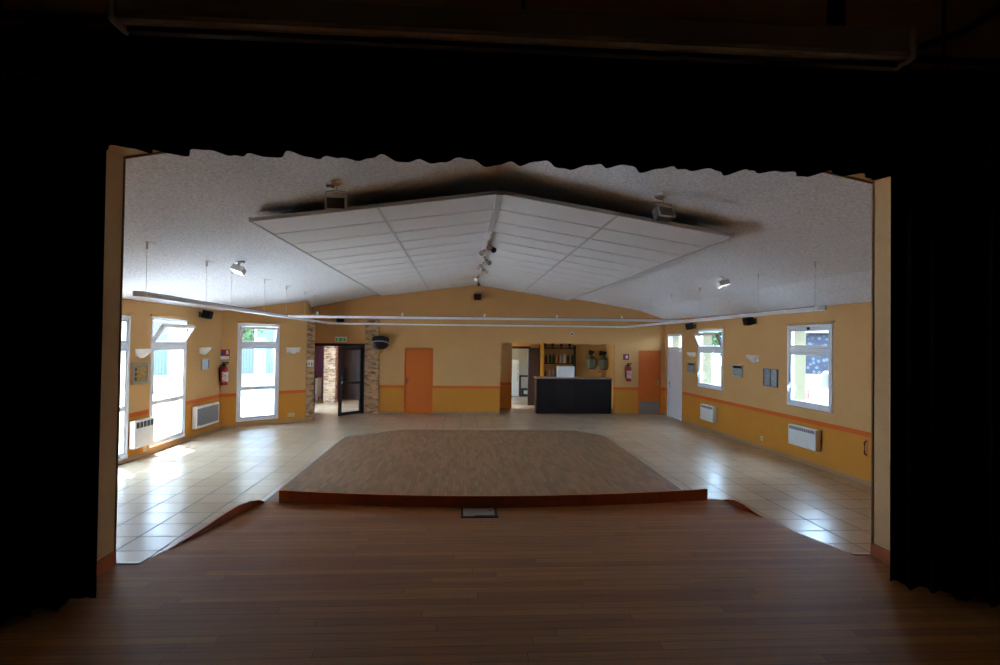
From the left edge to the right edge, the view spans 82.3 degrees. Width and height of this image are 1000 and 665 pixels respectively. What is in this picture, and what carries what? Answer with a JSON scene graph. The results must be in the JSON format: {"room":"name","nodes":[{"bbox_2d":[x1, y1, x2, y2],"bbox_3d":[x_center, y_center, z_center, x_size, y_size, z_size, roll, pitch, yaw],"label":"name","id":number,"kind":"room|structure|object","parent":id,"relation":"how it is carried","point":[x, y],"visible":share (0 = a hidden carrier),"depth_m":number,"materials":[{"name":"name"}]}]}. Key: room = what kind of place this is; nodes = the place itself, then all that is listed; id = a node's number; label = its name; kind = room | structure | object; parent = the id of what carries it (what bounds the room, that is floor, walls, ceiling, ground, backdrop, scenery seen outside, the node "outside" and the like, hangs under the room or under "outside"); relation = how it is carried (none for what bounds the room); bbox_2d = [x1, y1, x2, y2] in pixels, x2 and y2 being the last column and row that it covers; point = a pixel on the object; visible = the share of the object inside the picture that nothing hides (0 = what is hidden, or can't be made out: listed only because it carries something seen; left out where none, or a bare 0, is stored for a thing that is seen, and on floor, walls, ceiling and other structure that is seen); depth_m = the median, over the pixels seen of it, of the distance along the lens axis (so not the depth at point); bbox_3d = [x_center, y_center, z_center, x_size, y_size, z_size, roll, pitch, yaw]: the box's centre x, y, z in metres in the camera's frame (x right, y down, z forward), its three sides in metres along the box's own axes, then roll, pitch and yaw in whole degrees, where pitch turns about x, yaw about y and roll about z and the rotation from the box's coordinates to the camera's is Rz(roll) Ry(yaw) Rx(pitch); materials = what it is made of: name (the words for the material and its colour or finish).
{"room":"community hall","nodes":[
{"label":"community hall","id":0,"kind":"room"},
{"bbox_2d":[119,298,221,456],"bbox_3d":[-6.347,0.754,8.400,0.351,2.800,9.710,1,-1,-3],"label":"wall","id":1,"kind":"structure","parent":0,"point":[202,386],"depth_m":11.56,"materials":[{"name":"paint"}]},
{"bbox_2d":[118,312,133,460],"bbox_3d":[-6.332,0.884,8.820,0.395,2.475,1.670,1,-1,-3],"label":"window","id":2,"kind":"structure","parent":1,"relation":"in","point":[126,319],"depth_m":9.52,"materials":[{"name":"white plastic"}]},
{"bbox_2d":[131,362,148,384],"bbox_3d":[-6.247,0.707,9.935,0.028,0.370,0.500,1,-1,-3],"label":"framed poster","id":3,"kind":"object","parent":1,"relation":"attached to","point":[139,371],"visible":1,"depth_m":9.92,"materials":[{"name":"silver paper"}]},
{"bbox_2d":[134,365,146,381],"bbox_3d":[-6.255,0.706,9.934,0.012,0.270,0.400,1,-1,-3],"label":"print","id":4,"kind":"object","parent":3,"relation":"attached to","point":[140,371],"depth_m":9.95,"materials":[{"name":"gold paper"}]},
{"bbox_2d":[129,417,153,448],"bbox_3d":[-6.207,1.737,9.921,0.140,0.470,0.600,1,-1,-3],"label":"heater","id":5,"kind":"object","parent":1,"relation":"attached to","point":[141,431],"visible":1,"depth_m":9.81,"materials":[{"name":"white metal"}]},
{"bbox_2d":[137,419,153,428],"bbox_3d":[-6.154,1.583,9.927,0.005,0.100,0.516,1,-1,-3],"label":"grille","id":6,"kind":"object","parent":5,"relation":"attached to","point":[146,423],"depth_m":9.93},
{"bbox_2d":[135,349,151,357],"bbox_3d":[-6.187,0.363,9.984,0.152,0.160,0.380,1,-1,-3],"label":"wall sconce","id":7,"kind":"object","parent":1,"relation":"attached to","point":[141,353],"visible":1,"depth_m":9.88,"materials":[{"name":"white ceramic"}]},
{"bbox_2d":[118,426,219,464],"bbox_3d":[-6.184,2.119,8.378,0.012,0.074,9.690,1,-1,-3],"label":"baseboard","id":8,"kind":"structure","parent":1,"relation":"attached to","point":[165,446],"depth_m":10.82,"materials":[{"name":"tile"}]},
{"bbox_2d":[148,314,195,447],"bbox_3d":[-6.381,0.899,10.916,0.548,2.435,1.400,1,-1,-3],"label":"window","id":9,"kind":"structure","parent":1,"relation":"in","point":[181,344],"depth_m":11.04,"materials":[{"name":"white plastic"}]},
{"bbox_2d":[201,359,208,369],"bbox_3d":[-6.396,0.691,12.411,0.028,0.240,0.340,1,-1,-3],"label":"wall plaque","id":10,"kind":"object","parent":1,"relation":"attached to","point":[204,362],"visible":1,"depth_m":12.39,"materials":[{"name":"silver metal"}]},
{"bbox_2d":[199,347,210,354],"bbox_3d":[-6.330,0.401,12.350,0.152,0.160,0.380,1,-1,-3],"label":"wall sconce","id":11,"kind":"object","parent":1,"relation":"attached to","point":[203,350],"visible":1,"depth_m":12.24,"materials":[{"name":"white ceramic"}]},
{"bbox_2d":[192,402,218,428],"bbox_3d":[-6.356,1.781,12.376,0.140,0.460,1.080,1,-1,-3],"label":"heater","id":12,"kind":"object","parent":1,"relation":"attached to","point":[207,414],"visible":1,"depth_m":12.22,"materials":[{"name":"white metal"}]},
{"bbox_2d":[197,404,218,426],"bbox_3d":[-6.303,1.779,12.364,0.007,0.365,1.010,1,-1,-3],"label":"grille","id":13,"kind":"object","parent":12,"relation":"attached to","point":[207,414],"depth_m":12.32,"materials":[{"name":"metal"}]},
{"bbox_2d":[199,310,213,318],"bbox_3d":[-6.255,-0.383,12.166,0.251,0.192,0.210,1,-1,-3],"label":"wall speaker","id":14,"kind":"object","parent":1,"relation":"attached to","point":[206,314],"visible":1,"depth_m":12.07,"materials":[{"name":"black plastic"}]},
{"bbox_2d":[219,301,307,425],"bbox_3d":[-5.848,0.707,14.101,0.350,3.100,2.129,0,-1,45],"label":"wall","id":15,"kind":"structure","parent":0,"point":[293,332],"depth_m":14.29,"materials":[{"name":"paint"}]},
{"bbox_2d":[219,362,228,384],"bbox_3d":[-6.361,0.950,13.201,0.170,0.530,0.200,1,-1,-6],"label":"fire extinguisher","id":16,"kind":"object","parent":15,"relation":"attached to","point":[224,369],"visible":1,"depth_m":13.14,"materials":[{"name":"red metal"}]},
{"bbox_2d":[221,350,229,359],"bbox_3d":[-6.397,0.516,13.296,0.010,0.240,0.220,0,-1,45],"label":"fire sign","id":17,"kind":"object","parent":15,"relation":"attached to","point":[225,354],"visible":1,"depth_m":13.31,"materials":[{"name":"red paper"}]},
{"bbox_2d":[236,321,282,421],"bbox_3d":[-5.933,0.951,13.935,0.424,2.405,1.113,0,-1,45],"label":"window","id":18,"kind":"structure","parent":15,"relation":"in","point":[275,345],"depth_m":13.83,"materials":[{"name":"white plastic"}]},
{"bbox_2d":[220,418,304,428],"bbox_3d":[-5.734,2.218,13.955,0.013,0.074,2.109,0,-1,45],"label":"baseboard","id":19,"kind":"structure","parent":15,"relation":"attached to","point":[303,419],"depth_m":13.89,"materials":[{"name":"tile"}]},
{"bbox_2d":[286,347,300,353],"bbox_3d":[-5.177,0.452,14.422,0.152,0.160,0.380,0,-1,45],"label":"wall sconce","id":20,"kind":"object","parent":15,"relation":"attached to","point":[292,350],"visible":1,"depth_m":14.38,"materials":[{"name":"white ceramic"}]},
{"bbox_2d":[315,346,317,398],"bbox_3d":[-6.354,1.072,18.377,0.100,2.500,3.750,1,-1,-4],"label":"wall","id":21,"kind":"structure","parent":0,"point":[316,361],"depth_m":20.00,"materials":[{"name":"purple paint"}]},
{"bbox_2d":[318,346,342,398],"bbox_3d":[-4.931,1.025,20.352,3.300,2.700,0.100,1,-1,-4],"label":"wall","id":22,"kind":"structure","parent":0,"point":[320,348],"depth_m":20.21,"materials":[{"name":"purple paint"}]},
{"bbox_2d":[342,346,362,399],"bbox_3d":[-5.177,1.344,20.211,0.760,2.050,0.100,1,-1,-4],"label":"door","id":23,"kind":"structure","parent":22,"relation":"in","point":[350,366],"depth_m":20.16,"materials":[{"name":"brown glass"}]},
{"bbox_2d":[323,346,337,401],"bbox_3d":[-5.729,1.097,19.371,0.380,2.500,0.350,1,-1,-4],"label":"column lobby stone","id":24,"kind":"structure","parent":0,"point":[330,352],"depth_m":19.19,"materials":[{"name":"stone"}]},
{"bbox_2d":[311,285,664,414],"bbox_3d":[-0.146,0.310,16.785,10.752,4.160,0.120,1,-1,-4],"label":"wall","id":25,"kind":"structure","parent":0,"point":[466,359],"depth_m":16.68,"materials":[{"name":"paint"}]},
{"bbox_2d":[313,343,364,415],"bbox_3d":[-4.601,1.308,16.095,1.480,2.000,0.830,1,-1,-4],"label":"door","id":26,"kind":"structure","parent":25,"relation":"in","point":[360,382],"depth_m":16.34,"materials":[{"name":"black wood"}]},
{"bbox_2d":[335,337,346,341],"bbox_3d":[-4.565,0.193,16.402,0.320,0.140,0.055,1,-1,-4],"label":"exit sign","id":27,"kind":"object","parent":25,"relation":"attached to","point":[337,339],"visible":1,"depth_m":16.38,"materials":[{"name":"green plastic"}]},
{"bbox_2d":[404,348,432,412],"bbox_3d":[-2.361,1.389,16.598,0.820,1.875,0.123,1,-1,-4],"label":"door","id":28,"kind":"structure","parent":25,"relation":"in","point":[418,364],"depth_m":16.59,"materials":[{"name":"orange paint"}]},
{"bbox_2d":[378,411,663,414],"bbox_3d":[0.693,2.353,16.742,8.400,0.074,0.012,1,-1,-4],"label":"baseboard","id":29,"kind":"structure","parent":25,"relation":"attached to","point":[389,412],"depth_m":16.63,"materials":[{"name":"tile"}]},
{"bbox_2d":[625,363,631,380],"bbox_3d":[3.796,1.171,16.877,0.170,0.530,0.200,0,-1,35],"label":"fire extinguisher","id":30,"kind":"object","parent":25,"relation":"attached to","point":[628,370],"visible":1,"depth_m":16.82,"materials":[{"name":"red metal"}]},
{"bbox_2d":[638,350,660,414],"bbox_3d":[4.444,1.493,17.052,0.680,1.910,0.123,1,-1,-4],"label":"door","id":31,"kind":"structure","parent":25,"relation":"in","point":[649,364],"depth_m":17.04,"materials":[{"name":"orange paint"}]},
{"bbox_2d":[249,190,734,300],"bbox_3d":[-0.343,-1.242,11.138,5.273,0.447,9.910,1,-1,-4],"label":"ceiling","id":32,"kind":"structure","parent":0,"point":[550,248],"depth_m":8.00,"materials":[{"name":"tile"}]},
{"bbox_2d":[474,232,496,285],"bbox_3d":[-0.358,-1.300,11.524,0.262,0.200,6.600,1,-1,-4],"label":"track","id":33,"kind":"object","parent":32,"relation":"attached to","point":[488,246],"visible":1,"depth_m":10.34,"materials":[{"name":"white metal"}]},
{"bbox_2d":[116,396,870,561],"bbox_3d":[-0.766,2.384,14.119,12.820,0.126,20.850,1,-1,-4],"label":"floor","id":34,"kind":"structure","parent":0,"point":[165,496],"depth_m":9.51,"materials":[{"name":"tile"}]},
{"bbox_2d":[305,318,314,420],"bbox_3d":[-5.035,0.922,14.919,0.385,2.720,0.215,0,-1,45],"label":"brick","id":35,"kind":"object","parent":34,"relation":"on","point":[310,353],"visible":0.43,"depth_m":14.78,"materials":[{"name":"stone"}]},
{"bbox_2d":[315,377,321,400],"bbox_3d":[-6.264,1.956,19.691,0.080,0.780,0.683,1,-1,-4],"label":"radiator","id":36,"kind":"object","parent":34,"relation":"on","point":[318,381],"visible":1,"depth_m":19.59,"materials":[{"name":"white metal"}]},
{"bbox_2d":[364,319,379,413],"bbox_3d":[-3.677,0.966,16.438,0.400,2.720,0.120,1,-1,-4],"label":"column","id":37,"kind":"structure","parent":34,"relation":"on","point":[371,375],"depth_m":16.38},
{"bbox_2d":[371,336,389,353],"bbox_3d":[-3.395,0.359,16.260,0.510,0.536,0.530,1,-1,-4],"label":"wall basket","id":38,"kind":"object","parent":37,"relation":"attached to","point":[380,343],"visible":1,"depth_m":16.09,"materials":[{"name":"black plastic"}]},
{"bbox_2d":[261,429,682,500],"bbox_3d":[-0.318,2.252,9.542,5.822,0.008,8.152,1,-1,-4],"label":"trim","id":39,"kind":"structure","parent":34,"relation":"on","point":[341,438],"depth_m":9.35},
{"bbox_2d":[512,359,518,395],"bbox_3d":[0.409,1.761,22.327,0.600,1.400,0.690,1,-1,-4],"label":"refrigerator","id":40,"kind":"object","parent":34,"relation":"on","point":[515,363],"visible":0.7,"depth_m":22.03,"materials":[{"name":"white metal"}]},
{"bbox_2d":[519,375,527,396],"bbox_3d":[1.032,2.086,22.389,0.600,0.810,0.600,1,-1,-4],"label":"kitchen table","id":41,"kind":"object","parent":34,"relation":"on","point":[520,376],"visible":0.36,"depth_m":22.13,"materials":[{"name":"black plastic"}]},
{"bbox_2d":[540,344,543,375],"bbox_3d":[1.395,1.414,19.046,0.120,2.050,0.060,1,-1,-4],"label":"trim","id":42,"kind":"structure","parent":34,"relation":"on","point":[541,345],"depth_m":19.02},
{"bbox_2d":[534,376,612,413],"bbox_3d":[2.197,1.886,17.283,2.310,1.070,0.550,1,-1,-4],"label":"bar counter","id":43,"kind":"object","parent":34,"relation":"on","point":[554,395],"depth_m":17.05,"materials":[{"name":"wood"}]},
{"bbox_2d":[556,366,574,376],"bbox_3d":[1.978,1.183,17.274,0.510,0.330,0.290,1,-1,-4],"label":"box","id":44,"kind":"object","parent":43,"relation":"on","point":[562,371],"visible":0.99,"depth_m":17.14,"materials":[{"name":"plastic"}]},
{"bbox_2d":[534,376,612,378],"bbox_3d":[2.204,1.371,17.291,2.310,0.040,0.550,1,-1,-4],"label":"countertop","id":45,"kind":"structure","parent":43,"relation":"on","point":[537,377],"depth_m":17.06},
{"bbox_2d":[122,149,871,318],"bbox_3d":[-0.356,-1.084,10.468,12.590,1.430,13.500,1,-1,-4],"label":"ceiling","id":46,"kind":"structure","parent":0,"point":[196,208],"depth_m":6.39,"materials":[{"name":"paint"}]},
{"bbox_2d":[132,241,332,323],"bbox_3d":[-4.283,-0.628,10.935,0.169,0.664,9.390,1,-1,-4],"label":"rail","id":47,"kind":"object","parent":46,"relation":"hanging from","point":[143,294],"visible":0.91,"depth_m":7.99,"materials":[{"name":"metal"}]},
{"bbox_2d":[142,296,329,323],"bbox_3d":[-4.306,-0.317,10.978,0.100,0.039,9.150,1,-1,-4],"label":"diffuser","id":48,"kind":"object","parent":47,"relation":"attached to","point":[165,298],"depth_m":8.46,"materials":[{"name":"white metal"}]},
{"bbox_2d":[230,261,245,275],"bbox_3d":[-3.856,-0.960,8.440,0.197,0.239,0.175,1,-1,-4],"label":"ceiling lamp","id":49,"kind":"object","parent":46,"relation":"attached to","point":[236,268],"visible":0.91,"depth_m":8.38,"materials":[{"name":"white metal"}]},
{"bbox_2d":[325,180,347,209],"bbox_3d":[-1.595,-1.341,5.581,0.224,0.307,0.135,1,-1,-7],"label":"floodlight","id":50,"kind":"object","parent":46,"relation":"hanging from","point":[331,202],"visible":0.95,"depth_m":5.54,"materials":[{"name":"black metal"}]},
{"bbox_2d":[0,21,999,179],"bbox_3d":[0.104,-1.450,3.642,6.850,0.780,0.141,1,-1,-4],"label":"valance curtain","id":51,"kind":"object","parent":46,"relation":"attached to","point":[226,97],"visible":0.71,"depth_m":3.63,"materials":[{"name":"black fabric"}]},
{"bbox_2d":[652,192,675,221],"bbox_3d":[1.675,-1.292,5.859,0.224,0.300,0.142,1,-1,-24],"label":"floodlight","id":52,"kind":"object","parent":46,"relation":"hanging from","point":[662,213],"visible":0.94,"depth_m":5.83,"materials":[{"name":"grey metal"}]},
{"bbox_2d":[716,276,729,288],"bbox_3d":[3.717,-0.845,9.536,0.195,0.238,0.175,1,-1,-4],"label":"ceiling lamp","id":53,"kind":"object","parent":46,"relation":"attached to","point":[723,283],"visible":0.98,"depth_m":9.48,"materials":[{"name":"white metal"}]},
{"bbox_2d":[628,261,826,327],"bbox_3d":[3.853,-0.533,11.418,0.169,0.664,8.410,1,-1,-4],"label":"rail","id":54,"kind":"object","parent":46,"relation":"hanging from","point":[820,307],"visible":0.98,"depth_m":8.89,"materials":[{"name":"metal"}]},
{"bbox_2d":[333,322,628,327],"bbox_3d":[-0.517,-0.201,15.455,7.996,0.075,0.058,1,-1,0],"label":"rail","id":55,"kind":"object","parent":54,"relation":"attached to","point":[346,323],"visible":1,"depth_m":15.44,"materials":[{"name":"white metal"}]},
{"bbox_2d":[346,324,625,327],"bbox_3d":[-0.522,-0.179,15.454,7.866,0.027,0.020,1,-1,0],"label":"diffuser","id":56,"kind":"object","parent":55,"relation":"attached to","point":[515,325],"depth_m":15.44,"materials":[{"name":"white metal"}]},
{"bbox_2d":[288,315,686,321],"bbox_3d":[-0.251,-0.283,11.489,7.999,0.078,0.088,1,-1,0],"label":"rail","id":57,"kind":"object","parent":54,"relation":"attached to","point":[289,316],"visible":1,"depth_m":11.46,"materials":[{"name":"metal"}]},
{"bbox_2d":[634,310,814,326],"bbox_3d":[3.829,-0.217,11.461,0.100,0.027,8.170,1,-1,-4],"label":"diffuser","id":58,"kind":"object","parent":54,"relation":"attached to","point":[775,312],"depth_m":9.53,"materials":[{"name":"white metal"}]},
{"bbox_2d":[0,499,999,664],"bbox_3d":[0.189,1.834,1.274,9.400,0.620,8.375,1,-1,-4],"label":"floor","id":59,"kind":"structure","parent":0,"point":[710,581],"depth_m":3.34,"materials":[{"name":"wood"}]},
{"bbox_2d":[169,500,264,549],"bbox_3d":[-2.261,1.510,4.650,0.039,0.076,1.208,1,-1,8],"label":"kerb","id":60,"kind":"object","parent":59,"relation":"on","point":[248,505],"visible":1,"depth_m":4.69,"materials":[{"name":"wood"}]},
{"bbox_2d":[461,508,497,517],"bbox_3d":[-0.182,1.574,5.005,0.320,0.016,0.270,1,-1,-4],"label":"box","id":61,"kind":"object","parent":59,"relation":"on","point":[465,512],"visible":1,"depth_m":4.98,"materials":[{"name":"black plastic"}]},
{"bbox_2d":[279,488,707,507],"bbox_3d":[-0.006,1.538,5.314,4.060,0.103,0.252,1,-1,-4],"label":"platform edge","id":62,"kind":"object","parent":59,"relation":"on","point":[334,498],"visible":1,"depth_m":5.22,"materials":[{"name":"wood"}]},
{"bbox_2d":[724,499,762,516],"bbox_3d":[2.233,1.597,5.269,0.030,0.046,0.549,1,-1,-13],"label":"kerb","id":63,"kind":"object","parent":59,"relation":"on","point":[739,504],"visible":1,"depth_m":5.26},
{"bbox_2d":[0,0,999,560],"bbox_3d":[0.071,-0.134,3.856,12.590,4.600,0.240,1,-1,-4],"label":"wall","id":64,"kind":"structure","parent":0,"point":[983,41],"depth_m":3.88,"materials":[{"name":"paint"}]},
{"bbox_2d":[97,543,889,575],"bbox_3d":[0.078,1.521,3.830,5.240,0.090,0.240,1,-1,-4],"label":"baseboard","id":65,"kind":"object","parent":64,"relation":"attached to","point":[105,563],"visible":0.64,"depth_m":3.77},
{"bbox_2d":[116,553,870,563],"bbox_3d":[0.068,1.564,3.964,5.240,0.005,0.030,1,-1,-4],"label":"trim","id":66,"kind":"structure","parent":64,"relation":"attached to","point":[851,553],"depth_m":3.79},
{"bbox_2d":[114,151,874,550],"bbox_3d":[0.091,-0.034,3.975,5.244,3.204,0.022,1,-1,-4],"label":"trim","id":67,"kind":"structure","parent":64,"relation":"attached to","point":[160,152],"depth_m":4.12,"materials":[{"name":"wood"}]},
{"bbox_2d":[500,343,511,407],"bbox_3d":[0.078,1.310,18.378,0.600,2.200,0.100,1,-1,-4],"label":"wall","id":68,"kind":"structure","parent":0,"point":[506,348],"depth_m":18.34,"materials":[{"name":"paint"}]},
{"bbox_2d":[512,349,527,387],"bbox_3d":[0.265,1.212,24.306,2.600,2.600,0.100,1,-1,-4],"label":"wall","id":69,"kind":"structure","parent":0,"point":[521,355],"depth_m":24.30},
{"bbox_2d":[512,343,605,376],"bbox_3d":[1.674,1.354,19.386,3.960,2.210,0.100,1,-1,-4],"label":"wall","id":70,"kind":"structure","parent":0,"point":[582,350],"depth_m":19.42,"materials":[{"name":"paint"}]},
{"bbox_2d":[512,346,529,404],"bbox_3d":[0.632,1.447,19.209,0.740,1.970,0.190,1,-1,-4],"label":"trim","id":71,"kind":"structure","parent":70,"relation":"attached to","point":[513,347],"depth_m":19.14,"materials":[{"name":"brown wood"}]},
{"bbox_2d":[530,348,539,404],"bbox_3d":[1.154,1.466,19.072,0.320,1.920,0.048,1,-1,16],"label":"door","id":72,"kind":"structure","parent":70,"relation":"in","point":[534,352],"depth_m":19.06,"materials":[{"name":"brown wood"}]},
{"bbox_2d":[539,345,575,376],"bbox_3d":[1.921,0.992,19.223,1.200,1.124,0.270,1,-1,-4],"label":"shelf","id":73,"kind":"object","parent":70,"relation":"attached to","point":[557,350],"visible":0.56,"depth_m":19.32,"materials":[{"name":"brown wood"}]},
{"bbox_2d":[586,350,596,368],"bbox_3d":[3.079,0.915,19.231,0.329,0.640,0.401,0,-1,26],"label":"wall lantern","id":74,"kind":"object","parent":70,"relation":"attached to","point":[591,361],"visible":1,"depth_m":19.10,"materials":[{"name":"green glass"}]},
{"bbox_2d":[599,351,607,369],"bbox_3d":[3.485,0.941,19.255,0.401,0.640,0.329,0,-1,39],"label":"wall lantern","id":75,"kind":"object","parent":70,"relation":"attached to","point":[603,361],"visible":1,"depth_m":19.13,"materials":[{"name":"green glass"}]},
{"bbox_2d":[606,344,613,408],"bbox_3d":[3.722,1.358,18.280,0.100,2.200,2.380,1,-1,-4],"label":"wall","id":76,"kind":"structure","parent":0,"point":[609,347],"depth_m":18.83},
{"bbox_2d":[664,302,870,481],"bbox_3d":[5.607,0.887,10.728,0.351,2.960,12.762,1,-1,-5],"label":"wall","id":77,"kind":"structure","parent":0,"point":[747,409],"depth_m":10.98,"materials":[{"name":"paint"}]},
{"bbox_2d":[667,334,682,420],"bbox_3d":[5.004,1.242,16.283,0.139,2.400,1.060,1,-1,-5],"label":"door","id":78,"kind":"structure","parent":77,"relation":"in","point":[674,358],"depth_m":16.31,"materials":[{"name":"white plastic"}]},
{"bbox_2d":[685,322,695,329],"bbox_3d":[4.979,-0.163,14.918,0.251,0.192,0.210,1,-1,-5],"label":"wall speaker","id":79,"kind":"object","parent":77,"relation":"attached to","point":[689,326],"visible":1,"depth_m":14.82,"materials":[{"name":"black plastic"}]},
{"bbox_2d":[687,362,694,372],"bbox_3d":[5.055,0.929,15.138,0.028,0.270,0.420,1,-1,-5],"label":"framed photo","id":80,"kind":"object","parent":77,"relation":"attached to","point":[690,366],"visible":1,"depth_m":15.14,"materials":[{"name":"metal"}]},
{"bbox_2d":[700,404,716,422],"bbox_3d":[5.082,1.965,13.960,0.140,0.380,0.700,1,-1,-5],"label":"heater","id":81,"kind":"object","parent":77,"relation":"attached to","point":[707,412],"visible":1,"depth_m":13.83,"materials":[{"name":"white metal"}]},
{"bbox_2d":[693,327,724,390],"bbox_3d":[5.242,0.641,14.054,0.505,1.535,1.460,1,-1,-5],"label":"window","id":82,"kind":"structure","parent":77,"relation":"in","point":[698,336],"depth_m":14.13,"materials":[{"name":"white plastic"}]},
{"bbox_2d":[732,364,742,377],"bbox_3d":[5.258,0.850,12.667,0.028,0.270,0.430,1,-1,-5],"label":"framed photo","id":83,"kind":"object","parent":77,"relation":"attached to","point":[737,370],"visible":1,"depth_m":12.67,"materials":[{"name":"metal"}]},
{"bbox_2d":[733,366,740,375],"bbox_3d":[5.265,0.850,12.668,0.020,0.220,0.380,1,-1,-4],"label":"print","id":84,"kind":"object","parent":83,"relation":"attached to","point":[736,369],"depth_m":12.69},
{"bbox_2d":[742,317,756,325],"bbox_3d":[5.221,-0.239,11.959,0.251,0.192,0.210,1,-1,-5],"label":"wall speaker","id":85,"kind":"object","parent":77,"relation":"attached to","point":[747,321],"visible":0.93,"depth_m":11.87,"materials":[{"name":"black plastic"}]},
{"bbox_2d":[746,355,758,362],"bbox_3d":[5.260,0.554,11.990,0.152,0.160,0.380,1,-1,-5],"label":"wall sconce","id":86,"kind":"object","parent":77,"relation":"attached to","point":[753,358],"visible":1,"depth_m":11.88,"materials":[{"name":"white ceramic"}]},
{"bbox_2d":[664,412,870,486],"bbox_3d":[5.408,2.316,10.680,0.012,0.074,12.741,1,-1,-5],"label":"baseboard","id":87,"kind":"structure","parent":77,"relation":"attached to","point":[850,477],"depth_m":10.68,"materials":[{"name":"tile"}]},
{"bbox_2d":[763,368,777,387],"bbox_3d":[5.365,0.897,11.351,0.028,0.355,0.500,1,-1,-5],"label":"notice board","id":88,"kind":"object","parent":77,"relation":"attached to","point":[770,376],"visible":1,"depth_m":11.34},
{"bbox_2d":[788,424,820,450],"bbox_3d":[5.394,1.855,10.154,0.140,0.360,0.800,1,-1,-5],"label":"heater","id":89,"kind":"object","parent":77,"relation":"attached to","point":[802,436],"visible":1,"depth_m":10.05,"materials":[{"name":"white metal"}]},
{"bbox_2d":[789,425,813,433],"bbox_3d":[5.345,1.722,10.152,0.004,0.055,0.728,1,-1,-5],"label":"grille","id":90,"kind":"object","parent":89,"relation":"attached to","point":[794,428],"depth_m":10.17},
{"bbox_2d":[785,320,834,412],"bbox_3d":[5.615,0.595,10.162,0.395,1.565,1.380,1,-1,-5],"label":"window","id":91,"kind":"structure","parent":77,"relation":"in","point":[792,349],"depth_m":10.13,"materials":[{"name":"white plastic"}]},
{"bbox_2d":[864,439,867,456],"bbox_3d":[5.557,1.758,8.703,0.051,0.270,0.060,1,-1,-5],"label":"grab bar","id":92,"kind":"object","parent":77,"relation":"attached to","point":[866,440],"visible":1,"depth_m":8.70,"materials":[{"name":"brown wood"}]},
{"bbox_3d":[0.305,-2.548,0.497,9.800,0.120,7.070,1,-1,-4],"label":"ceiling","id":93,"kind":"structure","parent":0,"visible":0},
{"bbox_2d":[0,0,999,65],"bbox_3d":[0.089,-2.148,3.649,7.100,0.599,0.044,1,-1,-4],"label":"rail","id":94,"kind":"object","parent":93,"relation":"hanging from","point":[943,59],"visible":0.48,"depth_m":3.47,"materials":[{"name":"black metal"}]},
{"bbox_2d":[106,0,916,71],"bbox_3d":[0.163,-1.987,3.105,4.300,0.938,0.180,1,-1,-4],"label":"ceiling beam","id":95,"kind":"structure","parent":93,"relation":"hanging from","point":[836,45],"depth_m":3.03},
{"bbox_2d":[917,5,999,51],"bbox_3d":[3.059,-2.013,3.582,1.416,0.789,0.135,1,-1,-9],"label":"brace","id":96,"kind":"object","parent":93,"relation":"attached to","point":[958,33],"visible":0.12,"depth_m":3.51,"materials":[{"name":"black plastic"}]},
{"bbox_3d":[-3.304,-1.942,2.764,2.525,1.135,0.374,1,-1,-22],"label":"rail","id":97,"kind":"object","parent":93,"relation":"hanging from","visible":0},
{"bbox_2d":[0,73,107,625],"bbox_3d":[-3.276,0.063,2.725,2.262,2.869,0.384,1,-1,-22],"label":"curtain","id":98,"kind":"object","parent":97,"relation":"hanging from","point":[53,147],"visible":1,"depth_m":3.13,"materials":[{"name":"black fabric"}]},
{"bbox_3d":[3.590,-1.839,3.245,2.476,1.135,0.363,1,-1,15],"label":"rail","id":99,"kind":"object","parent":93,"relation":"hanging from","visible":0},
{"bbox_2d":[890,121,999,606],"bbox_3d":[3.465,0.163,3.211,2.120,2.869,0.359,0,-1,18],"label":"curtain","id":100,"kind":"object","parent":99,"relation":"hanging from","point":[945,332],"visible":1,"depth_m":3.50,"materials":[{"name":"black fabric"}]},
{"label":"outside","id":101,"kind":"structure","parent":0,"visible":0},
{"bbox_2d":[153,389,271,438],"bbox_3d":[-27.955,2.242,18.140,66.700,0.160,80.000,1,-1,-4],"label":"ground","id":102,"kind":"structure","parent":101,"point":[262,405],"depth_m":18.83,"materials":[{"name":"white"}]},
{"bbox_2d":[153,321,273,388],"bbox_3d":[-16.294,-0.438,26.481,11.600,5.800,4.800,1,-1,-30],"label":"outbuilding","id":103,"kind":"structure","parent":102,"relation":"on","point":[160,356],"depth_m":26.66,"materials":[{"name":"tile"}]},
{"bbox_2d":[240,326,265,340],"bbox_3d":[-11.213,0.462,23.755,2.732,4.098,2.732,1,-1,-4],"label":"tree","id":104,"kind":"object","parent":102,"relation":"on","point":[248,334],"visible":0.09,"depth_m":23.76,"materials":[{"name":"green plant"}]},
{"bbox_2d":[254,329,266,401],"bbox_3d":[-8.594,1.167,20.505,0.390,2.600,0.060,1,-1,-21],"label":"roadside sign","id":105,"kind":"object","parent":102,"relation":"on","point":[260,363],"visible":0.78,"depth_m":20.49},
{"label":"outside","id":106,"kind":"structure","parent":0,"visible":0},
{"bbox_2d":[711,365,809,388],"bbox_3d":[31.904,3.185,22.132,53.300,0.450,80.000,1,-1,-4],"label":"car park","id":107,"kind":"structure","parent":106,"point":[716,369],"depth_m":39.80,"materials":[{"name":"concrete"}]},
{"bbox_2d":[712,332,721,355],"bbox_3d":[8.860,0.879,21.842,2.560,3.573,2.483,1,-1,-4],"label":"tree","id":108,"kind":"object","parent":107,"relation":"on","point":[714,339],"visible":0.06,"depth_m":21.54,"materials":[{"name":"green plant"}]},
{"bbox_2d":[806,331,827,384],"bbox_3d":[22.441,0.738,31.561,12.600,4.500,5.800,0,-1,39],"label":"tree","id":109,"kind":"structure","parent":107,"relation":"on","point":[815,365],"depth_m":32.12,"materials":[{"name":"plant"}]},
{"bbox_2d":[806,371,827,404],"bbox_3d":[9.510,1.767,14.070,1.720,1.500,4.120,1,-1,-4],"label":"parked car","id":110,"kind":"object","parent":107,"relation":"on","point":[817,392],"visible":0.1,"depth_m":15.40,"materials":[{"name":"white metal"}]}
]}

